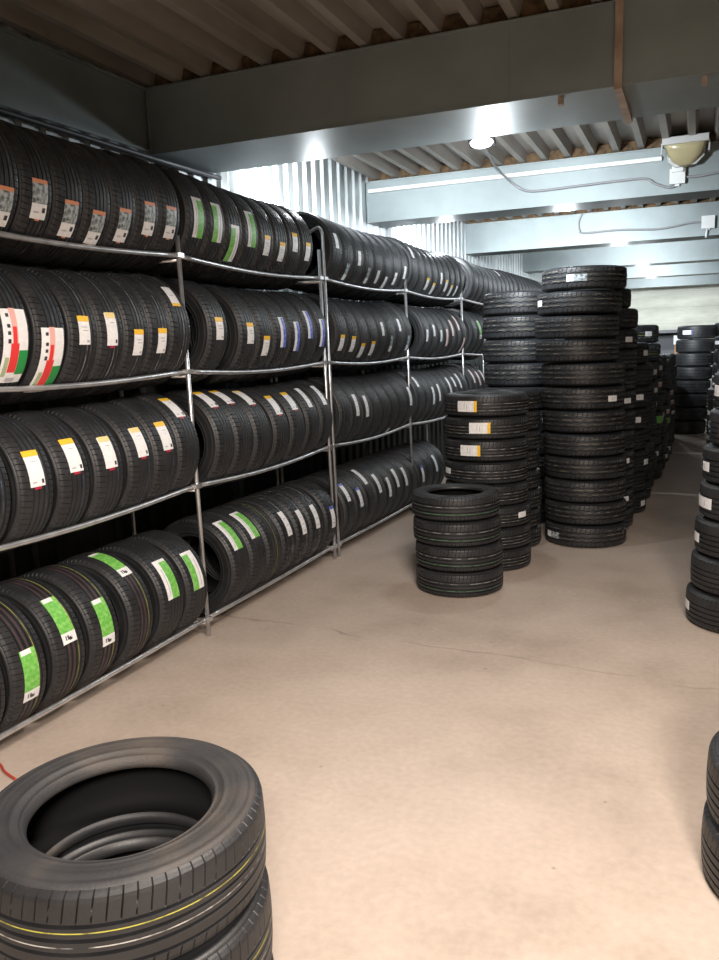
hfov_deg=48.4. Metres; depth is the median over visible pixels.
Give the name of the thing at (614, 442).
tyre
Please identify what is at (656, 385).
tyre
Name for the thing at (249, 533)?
tyre
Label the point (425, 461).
tyre
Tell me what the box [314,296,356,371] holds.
tyre
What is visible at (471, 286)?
tyre
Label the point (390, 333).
tyre
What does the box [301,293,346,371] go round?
tyre
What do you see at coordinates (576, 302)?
tyre
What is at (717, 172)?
conduit
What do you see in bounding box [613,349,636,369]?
tyre
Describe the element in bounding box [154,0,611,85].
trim
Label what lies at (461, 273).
tyre
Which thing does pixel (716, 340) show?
tyre
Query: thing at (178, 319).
tyre
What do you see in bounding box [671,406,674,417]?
tyre
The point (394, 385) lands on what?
tyre
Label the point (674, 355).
tyre
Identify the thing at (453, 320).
tyre
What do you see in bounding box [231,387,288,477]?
tyre
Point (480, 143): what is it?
ceiling light
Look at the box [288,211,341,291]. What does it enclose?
tyre
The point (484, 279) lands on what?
tyre
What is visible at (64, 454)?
tyre
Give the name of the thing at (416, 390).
tyre
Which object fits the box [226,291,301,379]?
tyre
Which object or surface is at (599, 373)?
tyre
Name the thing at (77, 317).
tyre
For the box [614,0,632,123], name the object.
strap
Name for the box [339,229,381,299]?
tyre
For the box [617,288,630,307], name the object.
tyre
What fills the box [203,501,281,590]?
tyre
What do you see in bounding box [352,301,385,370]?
tyre
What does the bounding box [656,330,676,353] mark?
shelf unit
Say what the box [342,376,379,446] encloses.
tyre
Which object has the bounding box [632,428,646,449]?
tyre
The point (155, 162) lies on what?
trim
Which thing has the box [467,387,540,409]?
tyre
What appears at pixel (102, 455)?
tyre
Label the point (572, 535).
tyre
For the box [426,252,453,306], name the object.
tyre
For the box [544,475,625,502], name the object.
tyre
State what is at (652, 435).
tyre
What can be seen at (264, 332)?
tyre
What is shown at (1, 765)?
wire
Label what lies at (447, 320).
tyre
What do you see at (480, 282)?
tyre
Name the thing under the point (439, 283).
tyre
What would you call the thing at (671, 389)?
tyre
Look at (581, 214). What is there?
conduit
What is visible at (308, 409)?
tyre
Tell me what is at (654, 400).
tyre
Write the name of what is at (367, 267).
tyre
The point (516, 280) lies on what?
tyre
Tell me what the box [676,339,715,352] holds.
tyre
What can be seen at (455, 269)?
tyre
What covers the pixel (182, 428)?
tyre
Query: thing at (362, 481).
tyre
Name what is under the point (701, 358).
tyre
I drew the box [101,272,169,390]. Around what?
tyre
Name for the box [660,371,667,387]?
tyre
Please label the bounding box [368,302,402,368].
tyre
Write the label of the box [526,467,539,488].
tyre
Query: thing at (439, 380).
tyre
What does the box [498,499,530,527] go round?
tyre
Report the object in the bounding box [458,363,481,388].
tyre
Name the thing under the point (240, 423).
tyre
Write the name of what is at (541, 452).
tyre
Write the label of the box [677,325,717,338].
tyre
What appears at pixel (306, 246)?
tyre
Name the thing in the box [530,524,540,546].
tyre
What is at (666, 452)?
tyre
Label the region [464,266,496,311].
tyre
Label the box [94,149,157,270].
tyre
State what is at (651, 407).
tyre
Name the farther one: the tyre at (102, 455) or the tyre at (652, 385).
the tyre at (652, 385)
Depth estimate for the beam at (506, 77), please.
4.52 m
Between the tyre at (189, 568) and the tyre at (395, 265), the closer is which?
the tyre at (189, 568)
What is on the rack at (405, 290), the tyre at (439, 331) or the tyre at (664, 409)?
the tyre at (439, 331)
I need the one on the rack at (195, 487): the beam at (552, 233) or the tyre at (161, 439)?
the tyre at (161, 439)
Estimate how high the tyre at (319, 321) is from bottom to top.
0.600 m
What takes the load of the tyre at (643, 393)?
on the tyre at (642, 413)
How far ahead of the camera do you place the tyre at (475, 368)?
9.73 m
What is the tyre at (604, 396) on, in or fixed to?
on the tyre at (612, 419)
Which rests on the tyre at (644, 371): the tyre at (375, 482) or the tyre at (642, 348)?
the tyre at (642, 348)
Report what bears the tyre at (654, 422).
on the tyre at (652, 435)
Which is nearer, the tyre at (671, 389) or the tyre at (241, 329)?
the tyre at (241, 329)
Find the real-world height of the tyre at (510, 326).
0.202 m
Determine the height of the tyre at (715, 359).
0.200 m
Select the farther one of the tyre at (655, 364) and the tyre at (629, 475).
the tyre at (655, 364)
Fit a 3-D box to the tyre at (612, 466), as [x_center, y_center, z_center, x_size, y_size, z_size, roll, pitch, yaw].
[1.815,-0.132,6.444,0.656,0.176,0.656,2,10,23]
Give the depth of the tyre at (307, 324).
5.56 m
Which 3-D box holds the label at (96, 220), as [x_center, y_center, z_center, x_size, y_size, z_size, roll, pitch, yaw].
[-1.190,-1.165,3.632,0.009,0.080,0.082,31,19,15]
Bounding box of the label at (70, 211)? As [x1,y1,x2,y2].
[62,203,78,224]
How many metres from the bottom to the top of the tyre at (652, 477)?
0.195 m
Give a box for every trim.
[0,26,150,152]
[0,107,221,180]
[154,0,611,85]
[155,162,206,177]
[369,131,718,181]
[468,197,718,223]
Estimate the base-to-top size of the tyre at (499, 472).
0.158 m
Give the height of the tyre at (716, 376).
0.202 m
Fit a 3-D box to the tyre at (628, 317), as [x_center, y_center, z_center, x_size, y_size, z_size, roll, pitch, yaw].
[2.068,-1.371,6.846,0.600,0.170,0.600,0,10,13]
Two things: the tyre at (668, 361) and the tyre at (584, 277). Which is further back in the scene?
the tyre at (668, 361)
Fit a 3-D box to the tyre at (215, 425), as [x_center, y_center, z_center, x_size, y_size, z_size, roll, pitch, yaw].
[-1.035,-0.230,4.723,0.600,0.601,0.207,2,11,23]
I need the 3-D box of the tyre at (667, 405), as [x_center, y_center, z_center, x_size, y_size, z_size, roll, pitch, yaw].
[3.765,-0.918,10.598,0.640,0.190,0.640,-2,9,-1]
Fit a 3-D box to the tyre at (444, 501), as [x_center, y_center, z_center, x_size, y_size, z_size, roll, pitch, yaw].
[0.637,0.141,5.313,0.580,0.164,0.580,-2,9,-1]
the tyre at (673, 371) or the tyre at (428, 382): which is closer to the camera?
the tyre at (428, 382)
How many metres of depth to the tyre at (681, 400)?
13.43 m
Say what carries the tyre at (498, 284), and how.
on the rack at (405, 290)
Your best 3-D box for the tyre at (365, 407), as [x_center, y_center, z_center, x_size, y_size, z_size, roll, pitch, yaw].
[-0.205,-0.557,6.644,0.598,0.597,0.203,2,10,23]
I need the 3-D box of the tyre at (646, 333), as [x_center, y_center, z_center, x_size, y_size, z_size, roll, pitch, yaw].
[2.905,-1.570,8.645,0.620,0.194,0.620,-9,12,-36]
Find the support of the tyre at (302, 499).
on the rack at (195, 487)
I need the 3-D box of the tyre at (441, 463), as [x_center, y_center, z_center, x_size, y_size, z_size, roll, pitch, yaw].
[0.604,-0.122,8.466,0.596,0.597,0.202,2,10,22]
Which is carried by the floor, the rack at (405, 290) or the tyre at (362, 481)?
the rack at (405, 290)
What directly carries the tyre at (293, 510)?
on the rack at (195, 487)
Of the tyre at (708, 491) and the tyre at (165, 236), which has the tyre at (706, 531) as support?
the tyre at (708, 491)
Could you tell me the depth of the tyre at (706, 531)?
4.39 m
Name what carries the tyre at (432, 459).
on the rack at (405, 290)
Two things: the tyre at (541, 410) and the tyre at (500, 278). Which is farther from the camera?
the tyre at (500, 278)
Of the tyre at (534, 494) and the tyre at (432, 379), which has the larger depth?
the tyre at (432, 379)
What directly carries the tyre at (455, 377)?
on the rack at (405, 290)
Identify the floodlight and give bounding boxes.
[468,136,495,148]
[661,132,709,172]
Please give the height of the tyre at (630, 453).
0.169 m
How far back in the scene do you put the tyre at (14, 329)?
3.18 m
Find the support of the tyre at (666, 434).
on the tyre at (666, 452)
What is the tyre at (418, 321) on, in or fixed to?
on the rack at (405, 290)
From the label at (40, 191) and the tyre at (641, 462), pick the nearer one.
the label at (40, 191)
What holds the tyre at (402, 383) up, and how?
on the rack at (405, 290)
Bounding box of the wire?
[0,763,16,779]
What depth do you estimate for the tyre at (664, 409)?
9.77 m
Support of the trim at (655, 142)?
attached to the wall at (328, 189)
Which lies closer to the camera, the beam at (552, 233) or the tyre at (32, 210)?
the tyre at (32, 210)
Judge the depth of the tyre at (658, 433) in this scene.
9.19 m
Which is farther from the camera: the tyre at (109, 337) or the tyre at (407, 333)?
the tyre at (407, 333)
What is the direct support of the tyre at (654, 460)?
on the tyre at (652, 477)
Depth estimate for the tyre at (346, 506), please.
6.25 m
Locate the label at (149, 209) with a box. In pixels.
[144,204,155,222]
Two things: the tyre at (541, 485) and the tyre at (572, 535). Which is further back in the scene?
the tyre at (541, 485)
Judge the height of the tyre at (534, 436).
0.154 m
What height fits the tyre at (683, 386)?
0.226 m
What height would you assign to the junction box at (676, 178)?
0.146 m
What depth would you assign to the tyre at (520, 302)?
6.85 m
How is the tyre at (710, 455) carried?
on the tyre at (708, 491)
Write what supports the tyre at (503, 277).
on the rack at (405, 290)
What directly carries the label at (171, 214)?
attached to the tyre at (165, 236)
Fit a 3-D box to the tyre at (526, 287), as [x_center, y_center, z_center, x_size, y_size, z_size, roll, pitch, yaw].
[2.217,-2.775,11.915,0.582,0.582,0.219,2,10,22]
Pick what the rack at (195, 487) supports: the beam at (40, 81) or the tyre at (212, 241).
the tyre at (212, 241)
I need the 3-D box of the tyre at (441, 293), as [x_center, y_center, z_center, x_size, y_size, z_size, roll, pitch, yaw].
[0.650,-2.130,8.466,0.582,0.582,0.187,2,10,23]
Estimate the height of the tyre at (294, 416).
0.601 m
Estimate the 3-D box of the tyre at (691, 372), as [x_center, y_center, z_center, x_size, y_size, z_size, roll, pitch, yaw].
[5.666,-1.825,13.617,0.630,0.225,0.630,5,11,34]
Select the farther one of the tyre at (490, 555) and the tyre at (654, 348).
the tyre at (654, 348)
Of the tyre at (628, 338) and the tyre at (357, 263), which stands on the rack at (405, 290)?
the tyre at (357, 263)
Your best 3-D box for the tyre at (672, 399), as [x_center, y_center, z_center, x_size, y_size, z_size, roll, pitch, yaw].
[4.316,-1.156,11.834,0.640,0.195,0.640,-4,10,-12]
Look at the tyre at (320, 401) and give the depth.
5.83 m
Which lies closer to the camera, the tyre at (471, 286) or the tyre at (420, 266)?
the tyre at (420, 266)
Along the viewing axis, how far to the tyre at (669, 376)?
10.33 m
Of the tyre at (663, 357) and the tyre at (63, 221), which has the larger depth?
the tyre at (663, 357)
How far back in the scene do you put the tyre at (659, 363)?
9.06 m
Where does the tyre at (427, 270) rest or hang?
on the rack at (405, 290)
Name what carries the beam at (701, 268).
attached to the wall at (328, 189)
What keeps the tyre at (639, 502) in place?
on the floor
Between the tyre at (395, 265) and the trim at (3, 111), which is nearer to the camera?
the trim at (3, 111)
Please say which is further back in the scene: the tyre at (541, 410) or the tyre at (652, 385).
the tyre at (652, 385)
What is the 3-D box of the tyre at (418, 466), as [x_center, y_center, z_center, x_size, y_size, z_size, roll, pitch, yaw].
[0.353,-0.023,7.909,0.598,0.597,0.203,2,10,23]
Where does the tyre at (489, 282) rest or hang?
on the rack at (405, 290)
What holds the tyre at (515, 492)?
on the tyre at (517, 514)
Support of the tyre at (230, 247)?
on the rack at (195, 487)
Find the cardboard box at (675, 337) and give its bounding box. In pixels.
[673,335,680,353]
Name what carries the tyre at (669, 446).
on the floor
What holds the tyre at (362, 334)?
on the rack at (405, 290)
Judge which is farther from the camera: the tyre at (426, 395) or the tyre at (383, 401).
the tyre at (426, 395)
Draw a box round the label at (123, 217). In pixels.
[117,211,130,230]
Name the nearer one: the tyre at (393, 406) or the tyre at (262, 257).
the tyre at (262, 257)
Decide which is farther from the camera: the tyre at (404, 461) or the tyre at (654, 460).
the tyre at (654, 460)
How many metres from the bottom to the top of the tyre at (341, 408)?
0.598 m
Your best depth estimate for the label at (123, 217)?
3.78 m
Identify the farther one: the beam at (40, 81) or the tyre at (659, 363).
the tyre at (659, 363)
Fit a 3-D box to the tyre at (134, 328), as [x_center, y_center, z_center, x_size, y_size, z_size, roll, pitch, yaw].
[-1.341,-0.725,3.970,0.602,0.600,0.183,2,10,22]
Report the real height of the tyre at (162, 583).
0.601 m
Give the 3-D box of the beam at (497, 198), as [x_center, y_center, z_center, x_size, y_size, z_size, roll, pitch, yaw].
[4.043,-2.769,6.886,8.435,0.409,0.444,2,10,23]
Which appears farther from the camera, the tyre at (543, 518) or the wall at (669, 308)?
the wall at (669, 308)
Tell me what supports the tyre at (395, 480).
on the rack at (405, 290)
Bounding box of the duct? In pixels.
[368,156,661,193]
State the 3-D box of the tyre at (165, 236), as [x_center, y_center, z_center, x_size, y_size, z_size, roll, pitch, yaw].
[-1.228,-1.395,4.210,0.584,0.583,0.184,2,10,23]
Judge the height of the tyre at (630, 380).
0.169 m
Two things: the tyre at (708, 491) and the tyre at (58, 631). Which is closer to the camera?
the tyre at (58, 631)
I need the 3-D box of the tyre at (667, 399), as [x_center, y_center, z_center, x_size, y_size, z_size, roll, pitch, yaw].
[3.763,-1.108,10.567,0.640,0.192,0.640,-10,12,-40]
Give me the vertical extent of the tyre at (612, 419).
0.175 m
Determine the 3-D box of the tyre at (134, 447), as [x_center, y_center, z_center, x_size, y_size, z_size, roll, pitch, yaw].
[-1.330,-0.089,4.026,0.601,0.601,0.206,2,10,22]
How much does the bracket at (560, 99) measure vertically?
0.038 m
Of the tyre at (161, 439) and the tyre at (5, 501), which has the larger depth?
the tyre at (161, 439)
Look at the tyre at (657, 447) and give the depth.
9.23 m
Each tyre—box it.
[0,119,50,261]
[0,130,17,239]
[0,264,64,404]
[0,272,28,399]
[0,410,89,544]
[0,414,52,552]
[0,457,10,538]
[0,577,84,713]
[0,596,45,732]
[0,668,4,721]
[0,736,265,959]
[6,125,81,264]
[19,564,118,692]
[21,267,95,401]
[36,406,122,532]
[38,134,109,267]
[47,269,122,397]
[57,551,152,672]
[57,823,272,959]
[68,142,134,269]
[70,402,153,519]
[74,271,146,394]
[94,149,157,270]
[94,539,182,652]
[97,398,176,508]
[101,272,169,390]
[120,154,179,271]
[120,393,198,494]
[124,273,189,386]
[124,530,206,636]
[141,163,205,274]
[159,173,223,278]
[159,390,234,492]
[160,279,226,384]
[164,514,249,613]
[176,181,241,281]
[184,285,255,383]
[186,507,265,599]
[188,389,252,487]
[190,288,272,382]
[194,389,269,482]
[198,187,257,284]
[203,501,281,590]
[217,193,272,286]
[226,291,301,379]
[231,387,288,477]
[231,496,295,581]
[234,197,286,288]
[240,290,287,381]
[248,385,304,470]
[248,490,309,573]
[253,201,299,289]
[262,382,318,458]
[262,485,322,564]
[265,291,314,376]
[267,204,312,289]
[277,379,332,452]
[278,480,336,556]
[281,291,326,374]
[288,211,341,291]
[297,473,354,545]
[299,377,350,451]
[301,218,352,293]
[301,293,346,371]
[305,223,362,295]
[310,226,372,297]
[313,469,365,539]
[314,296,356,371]
[322,377,360,448]
[325,466,374,533]
[331,298,367,371]
[333,377,370,448]
[336,462,384,529]
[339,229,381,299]
[339,300,376,371]
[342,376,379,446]
[346,459,392,523]
[350,375,388,443]
[352,232,390,299]
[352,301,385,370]
[355,456,400,519]
[358,374,397,439]
[361,302,394,369]
[362,234,399,300]
[364,453,408,514]
[366,373,405,430]
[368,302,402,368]
[371,371,412,427]
[373,235,407,300]
[373,450,416,510]
[376,302,411,365]
[382,369,422,424]
[382,447,425,504]
[383,242,423,301]
[385,237,416,300]
[391,304,429,365]
[391,445,432,485]
[392,244,430,303]
[400,369,429,428]
[400,442,438,484]
[403,247,437,304]
[403,306,435,365]
[405,369,435,426]
[406,440,444,483]
[408,249,442,305]
[409,308,448,364]
[409,308,454,363]
[411,369,441,426]
[412,483,499,520]
[413,309,460,362]
[413,513,500,546]
[414,307,442,364]
[415,538,502,571]
[416,251,448,306]
[416,562,502,596]
[418,369,446,424]
[421,368,452,422]
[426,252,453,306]
[427,367,457,415]
[431,366,462,391]
[433,252,459,306]
[435,365,467,390]
[438,253,464,306]
[441,256,477,308]
[441,309,465,361]
[443,363,476,389]
[444,390,528,416]
[444,414,528,439]
[444,435,527,461]
[445,457,527,483]
[445,478,527,505]
[447,308,476,359]
[455,311,481,359]
[457,262,482,308]
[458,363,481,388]
[459,263,487,310]
[462,267,500,312]
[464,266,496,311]
[464,311,485,359]
[464,363,486,388]
[465,265,491,311]
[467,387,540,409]
[468,312,486,359]
[479,268,504,312]
[483,290,544,316]
[483,314,542,339]
[483,339,556,362]
[484,362,544,386]
[485,385,547,408]
[492,269,508,290]
[494,269,512,290]
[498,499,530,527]
[499,270,516,290]
[500,521,530,549]
[502,542,530,570]
[504,271,521,290]
[511,273,524,289]
[514,274,528,289]
[518,275,531,289]
[521,276,534,289]
[525,409,539,429]
[525,428,541,449]
[526,448,538,469]
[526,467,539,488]
[527,486,541,508]
[529,506,540,526]
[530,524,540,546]
[535,314,618,339]
[535,338,618,362]
[537,290,621,316]
[537,455,546,477]
[538,409,546,431]
[538,432,546,454]
[539,477,546,500]
[539,500,546,522]
[541,361,624,385]
[541,384,623,409]
[542,265,626,292]
[542,407,624,432]
[543,430,625,456]
[544,453,626,479]
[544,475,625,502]
[545,497,625,524]
[545,518,626,547]
[565,329,637,348]
[613,308,637,328]
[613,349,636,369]
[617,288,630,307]
[619,369,636,389]
[621,389,635,409]
[621,409,635,429]
[622,428,634,449]
[622,448,634,468]
[623,467,633,487]
[623,486,633,506]
[624,505,632,525]
[632,407,648,428]
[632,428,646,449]
[632,448,648,471]
[632,470,644,491]
[632,489,645,512]
[633,325,658,342]
[633,364,652,385]
[634,342,648,363]
[634,385,651,407]
[644,362,653,379]
[644,479,650,498]
[645,421,651,440]
[645,440,653,459]
[645,460,651,479]
[647,402,653,420]
[648,343,660,361]
[649,383,653,399]
[649,434,654,449]
[649,470,653,486]
[650,416,656,433]
[651,451,656,469]
[652,362,657,379]
[652,380,658,397]
[652,398,656,414]
[653,461,661,478]
[654,376,661,392]
[654,410,662,427]
[654,428,660,444]
[654,444,660,460]
[655,359,662,375]
[655,393,662,410]
[659,437,665,453]
[659,453,664,468]
[660,354,673,366]
[660,355,666,370]
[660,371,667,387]
[660,388,665,403]
[661,404,666,420]
[663,432,667,445]
[664,374,671,388]
[664,389,669,403]
[664,403,669,417]
[664,447,668,461]
[665,359,669,372]
[666,355,671,368]
[666,413,669,425]
[666,441,671,454]
[669,385,673,397]
[670,368,674,380]
[670,396,674,408]
[671,354,675,365]
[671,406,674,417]
[672,380,675,391]
[674,393,707,406]
[674,420,705,433]
[675,352,713,366]
[675,366,712,379]
[675,379,710,393]
[675,406,707,420]
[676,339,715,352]
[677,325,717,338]
[685,582,718,632]
[690,548,718,595]
[694,514,718,558]
[699,479,718,520]
[701,800,718,895]
[702,442,718,483]
[706,412,709,435]
[706,731,718,824]
[707,387,713,410]
[709,407,718,445]
[712,363,718,375]
[713,350,718,362]
[713,371,718,406]
[714,336,718,349]
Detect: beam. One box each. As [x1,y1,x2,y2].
[144,0,718,172]
[365,141,718,227]
[465,201,718,256]
[523,239,718,272]
[626,261,718,279]
[626,274,718,288]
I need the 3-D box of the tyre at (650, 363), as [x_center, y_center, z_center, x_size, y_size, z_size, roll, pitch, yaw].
[2.654,-1.092,8.111,0.620,0.196,0.620,-10,12,-41]
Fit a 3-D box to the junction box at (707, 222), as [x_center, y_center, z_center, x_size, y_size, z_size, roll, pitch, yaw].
[4.430,-3.268,10.166,0.156,0.173,0.055,2,10,23]
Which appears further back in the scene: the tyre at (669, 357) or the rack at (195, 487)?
the tyre at (669, 357)
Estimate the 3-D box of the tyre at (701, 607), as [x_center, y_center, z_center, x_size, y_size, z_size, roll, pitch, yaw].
[2.181,0.706,4.533,0.620,0.201,0.620,-9,12,-36]
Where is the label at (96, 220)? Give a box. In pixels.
[89,213,104,232]
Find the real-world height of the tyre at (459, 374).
0.597 m
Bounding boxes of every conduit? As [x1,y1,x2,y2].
[484,147,676,191]
[578,214,700,233]
[685,171,718,177]
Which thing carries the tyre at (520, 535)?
on the tyre at (514, 558)
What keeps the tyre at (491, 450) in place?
on the tyre at (499, 472)
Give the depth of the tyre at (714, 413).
4.34 m
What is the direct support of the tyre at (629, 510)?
on the floor
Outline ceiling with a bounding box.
[0,0,718,223]
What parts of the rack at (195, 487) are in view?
rail, rail, rail, rail, post, post, rail, rail, rail, rail, post, post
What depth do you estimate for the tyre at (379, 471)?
7.00 m
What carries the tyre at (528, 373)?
on the tyre
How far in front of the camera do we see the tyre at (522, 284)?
11.54 m
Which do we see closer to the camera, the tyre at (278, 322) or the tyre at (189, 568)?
the tyre at (189, 568)
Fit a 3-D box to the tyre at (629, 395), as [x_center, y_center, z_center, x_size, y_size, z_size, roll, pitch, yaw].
[2.089,-0.703,6.957,0.600,0.170,0.600,0,10,11]
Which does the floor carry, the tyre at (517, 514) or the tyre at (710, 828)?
the tyre at (710, 828)
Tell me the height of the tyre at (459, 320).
0.597 m
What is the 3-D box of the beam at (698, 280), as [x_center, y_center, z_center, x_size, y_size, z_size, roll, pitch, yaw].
[9.527,-4.960,19.194,7.943,0.409,0.444,2,10,23]
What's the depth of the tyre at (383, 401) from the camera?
6.88 m
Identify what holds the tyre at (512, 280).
on the rack at (405, 290)
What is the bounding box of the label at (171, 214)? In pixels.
[166,209,176,226]
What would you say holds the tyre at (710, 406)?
on the tyre at (708, 415)
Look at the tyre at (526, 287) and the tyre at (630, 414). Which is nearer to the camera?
the tyre at (630, 414)
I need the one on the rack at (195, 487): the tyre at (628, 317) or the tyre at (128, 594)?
the tyre at (128, 594)
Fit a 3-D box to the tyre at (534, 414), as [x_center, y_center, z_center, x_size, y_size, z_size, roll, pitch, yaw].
[1.134,-0.489,6.387,0.604,0.156,0.604,6,12,39]
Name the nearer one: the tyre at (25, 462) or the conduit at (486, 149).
the tyre at (25, 462)
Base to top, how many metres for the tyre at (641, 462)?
0.196 m
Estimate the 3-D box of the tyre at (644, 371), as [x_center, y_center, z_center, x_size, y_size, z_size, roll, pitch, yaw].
[2.415,-0.983,7.494,0.620,0.195,0.620,-1,9,2]
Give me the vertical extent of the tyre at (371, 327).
0.597 m
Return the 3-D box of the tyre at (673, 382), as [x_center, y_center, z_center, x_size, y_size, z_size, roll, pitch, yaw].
[4.573,-1.460,12.420,0.640,0.195,0.640,-3,9,-9]
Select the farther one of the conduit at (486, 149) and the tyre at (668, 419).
the tyre at (668, 419)
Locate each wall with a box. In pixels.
[0,22,564,581]
[629,285,718,386]
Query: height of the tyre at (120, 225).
0.582 m
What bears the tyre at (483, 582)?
on the floor
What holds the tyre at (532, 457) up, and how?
on the tyre at (533, 477)
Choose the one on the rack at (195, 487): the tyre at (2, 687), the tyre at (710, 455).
the tyre at (2, 687)
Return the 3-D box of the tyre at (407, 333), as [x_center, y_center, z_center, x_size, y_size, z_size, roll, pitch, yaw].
[0.183,-1.359,7.467,0.596,0.596,0.199,2,10,23]
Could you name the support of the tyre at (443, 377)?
on the rack at (405, 290)
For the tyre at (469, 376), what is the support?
on the rack at (405, 290)
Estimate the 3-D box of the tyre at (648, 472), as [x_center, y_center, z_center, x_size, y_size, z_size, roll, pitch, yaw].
[2.692,-0.120,8.267,0.620,0.195,0.620,0,10,11]
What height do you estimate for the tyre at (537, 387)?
0.202 m
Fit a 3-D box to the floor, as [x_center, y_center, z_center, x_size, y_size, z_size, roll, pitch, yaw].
[4.732,0.047,9.008,8.800,0.100,25.400,2,10,23]
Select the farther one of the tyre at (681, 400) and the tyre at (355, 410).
the tyre at (681, 400)
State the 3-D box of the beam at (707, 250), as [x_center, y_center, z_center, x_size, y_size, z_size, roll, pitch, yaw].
[6.835,-3.885,13.152,8.184,0.409,0.444,2,10,23]
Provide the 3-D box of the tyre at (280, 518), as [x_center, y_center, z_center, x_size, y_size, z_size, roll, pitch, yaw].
[-0.733,0.412,5.468,0.600,0.601,0.203,2,10,22]
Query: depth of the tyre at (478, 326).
9.51 m
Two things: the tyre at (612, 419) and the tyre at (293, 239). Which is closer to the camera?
the tyre at (293, 239)
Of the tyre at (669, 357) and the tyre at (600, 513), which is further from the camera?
the tyre at (669, 357)
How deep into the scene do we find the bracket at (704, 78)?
3.98 m
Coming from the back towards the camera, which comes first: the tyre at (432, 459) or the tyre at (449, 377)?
the tyre at (449, 377)
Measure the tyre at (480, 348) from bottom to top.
0.596 m
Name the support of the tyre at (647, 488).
on the floor
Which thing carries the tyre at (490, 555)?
on the tyre at (483, 582)
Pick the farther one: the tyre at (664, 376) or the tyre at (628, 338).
the tyre at (664, 376)
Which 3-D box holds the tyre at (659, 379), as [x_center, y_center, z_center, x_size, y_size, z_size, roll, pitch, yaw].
[3.192,-1.107,9.316,0.620,0.195,0.620,0,10,12]
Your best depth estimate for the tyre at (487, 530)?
5.09 m
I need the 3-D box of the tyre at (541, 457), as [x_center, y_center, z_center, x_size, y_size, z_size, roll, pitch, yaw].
[1.489,-0.157,7.377,0.670,0.205,0.670,-5,10,-16]
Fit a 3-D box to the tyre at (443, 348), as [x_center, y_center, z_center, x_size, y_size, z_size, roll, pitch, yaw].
[0.648,-1.521,8.490,0.598,0.597,0.206,2,10,23]
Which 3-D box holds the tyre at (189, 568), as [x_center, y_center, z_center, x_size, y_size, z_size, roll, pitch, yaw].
[-1.148,0.586,4.486,0.602,0.600,0.202,2,10,23]
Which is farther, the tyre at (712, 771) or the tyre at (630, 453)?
the tyre at (630, 453)
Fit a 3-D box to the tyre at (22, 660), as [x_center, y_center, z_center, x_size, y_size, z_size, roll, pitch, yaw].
[-1.614,0.781,3.387,0.601,0.601,0.204,2,10,23]
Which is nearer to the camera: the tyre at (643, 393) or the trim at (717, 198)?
the tyre at (643, 393)
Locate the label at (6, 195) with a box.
[0,189,13,212]
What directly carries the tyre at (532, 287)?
on the rack at (405, 290)
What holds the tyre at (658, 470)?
on the floor
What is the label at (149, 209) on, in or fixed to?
attached to the tyre at (146, 205)
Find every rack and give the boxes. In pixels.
[0,231,337,739]
[269,226,483,556]
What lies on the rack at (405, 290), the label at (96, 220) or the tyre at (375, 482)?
the tyre at (375, 482)
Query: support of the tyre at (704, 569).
on the tyre at (701, 607)
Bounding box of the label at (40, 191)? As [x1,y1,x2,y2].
[32,182,47,204]
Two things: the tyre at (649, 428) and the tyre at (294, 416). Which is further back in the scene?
the tyre at (649, 428)
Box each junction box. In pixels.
[669,168,684,186]
[701,215,714,229]
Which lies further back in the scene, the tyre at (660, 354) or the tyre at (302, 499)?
the tyre at (660, 354)
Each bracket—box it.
[558,96,563,105]
[702,75,706,85]
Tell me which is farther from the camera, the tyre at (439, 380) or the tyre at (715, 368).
the tyre at (715, 368)
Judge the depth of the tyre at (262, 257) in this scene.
5.02 m
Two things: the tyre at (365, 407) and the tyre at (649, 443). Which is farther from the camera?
the tyre at (649, 443)
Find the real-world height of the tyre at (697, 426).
0.224 m
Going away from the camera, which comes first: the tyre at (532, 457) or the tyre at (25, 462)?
the tyre at (25, 462)
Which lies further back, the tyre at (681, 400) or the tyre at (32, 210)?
the tyre at (681, 400)
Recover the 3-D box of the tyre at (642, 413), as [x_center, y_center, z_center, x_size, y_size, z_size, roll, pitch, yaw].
[2.411,-0.595,7.565,0.620,0.195,0.620,-2,9,-4]
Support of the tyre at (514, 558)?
on the floor
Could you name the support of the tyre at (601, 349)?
on the tyre at (599, 373)
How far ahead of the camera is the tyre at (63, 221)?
3.44 m
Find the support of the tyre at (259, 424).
on the rack at (195, 487)
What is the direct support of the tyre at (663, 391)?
on the tyre at (664, 409)
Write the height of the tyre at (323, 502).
0.601 m
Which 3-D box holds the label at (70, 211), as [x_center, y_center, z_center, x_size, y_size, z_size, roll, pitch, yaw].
[-1.252,-1.153,3.467,0.009,0.080,0.082,27,18,17]
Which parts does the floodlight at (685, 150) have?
mounting plate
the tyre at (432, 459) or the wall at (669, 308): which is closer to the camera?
the tyre at (432, 459)
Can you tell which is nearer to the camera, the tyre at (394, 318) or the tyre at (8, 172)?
the tyre at (8, 172)
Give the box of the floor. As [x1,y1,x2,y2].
[0,406,718,959]
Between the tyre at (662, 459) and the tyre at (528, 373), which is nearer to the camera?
the tyre at (528, 373)
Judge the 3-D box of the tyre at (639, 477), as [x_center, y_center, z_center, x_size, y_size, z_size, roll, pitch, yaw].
[2.411,-0.013,7.667,0.620,0.195,0.620,-6,10,-23]
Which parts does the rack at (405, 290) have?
post, post, post, rail, rail, rail, rail, post, post, rail, rail, rail, post, rail, rail, post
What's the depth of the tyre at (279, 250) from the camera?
5.19 m
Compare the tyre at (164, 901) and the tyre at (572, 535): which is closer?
the tyre at (164, 901)
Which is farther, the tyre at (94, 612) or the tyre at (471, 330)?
the tyre at (471, 330)
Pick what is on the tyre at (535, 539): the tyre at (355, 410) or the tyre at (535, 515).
the tyre at (535, 515)

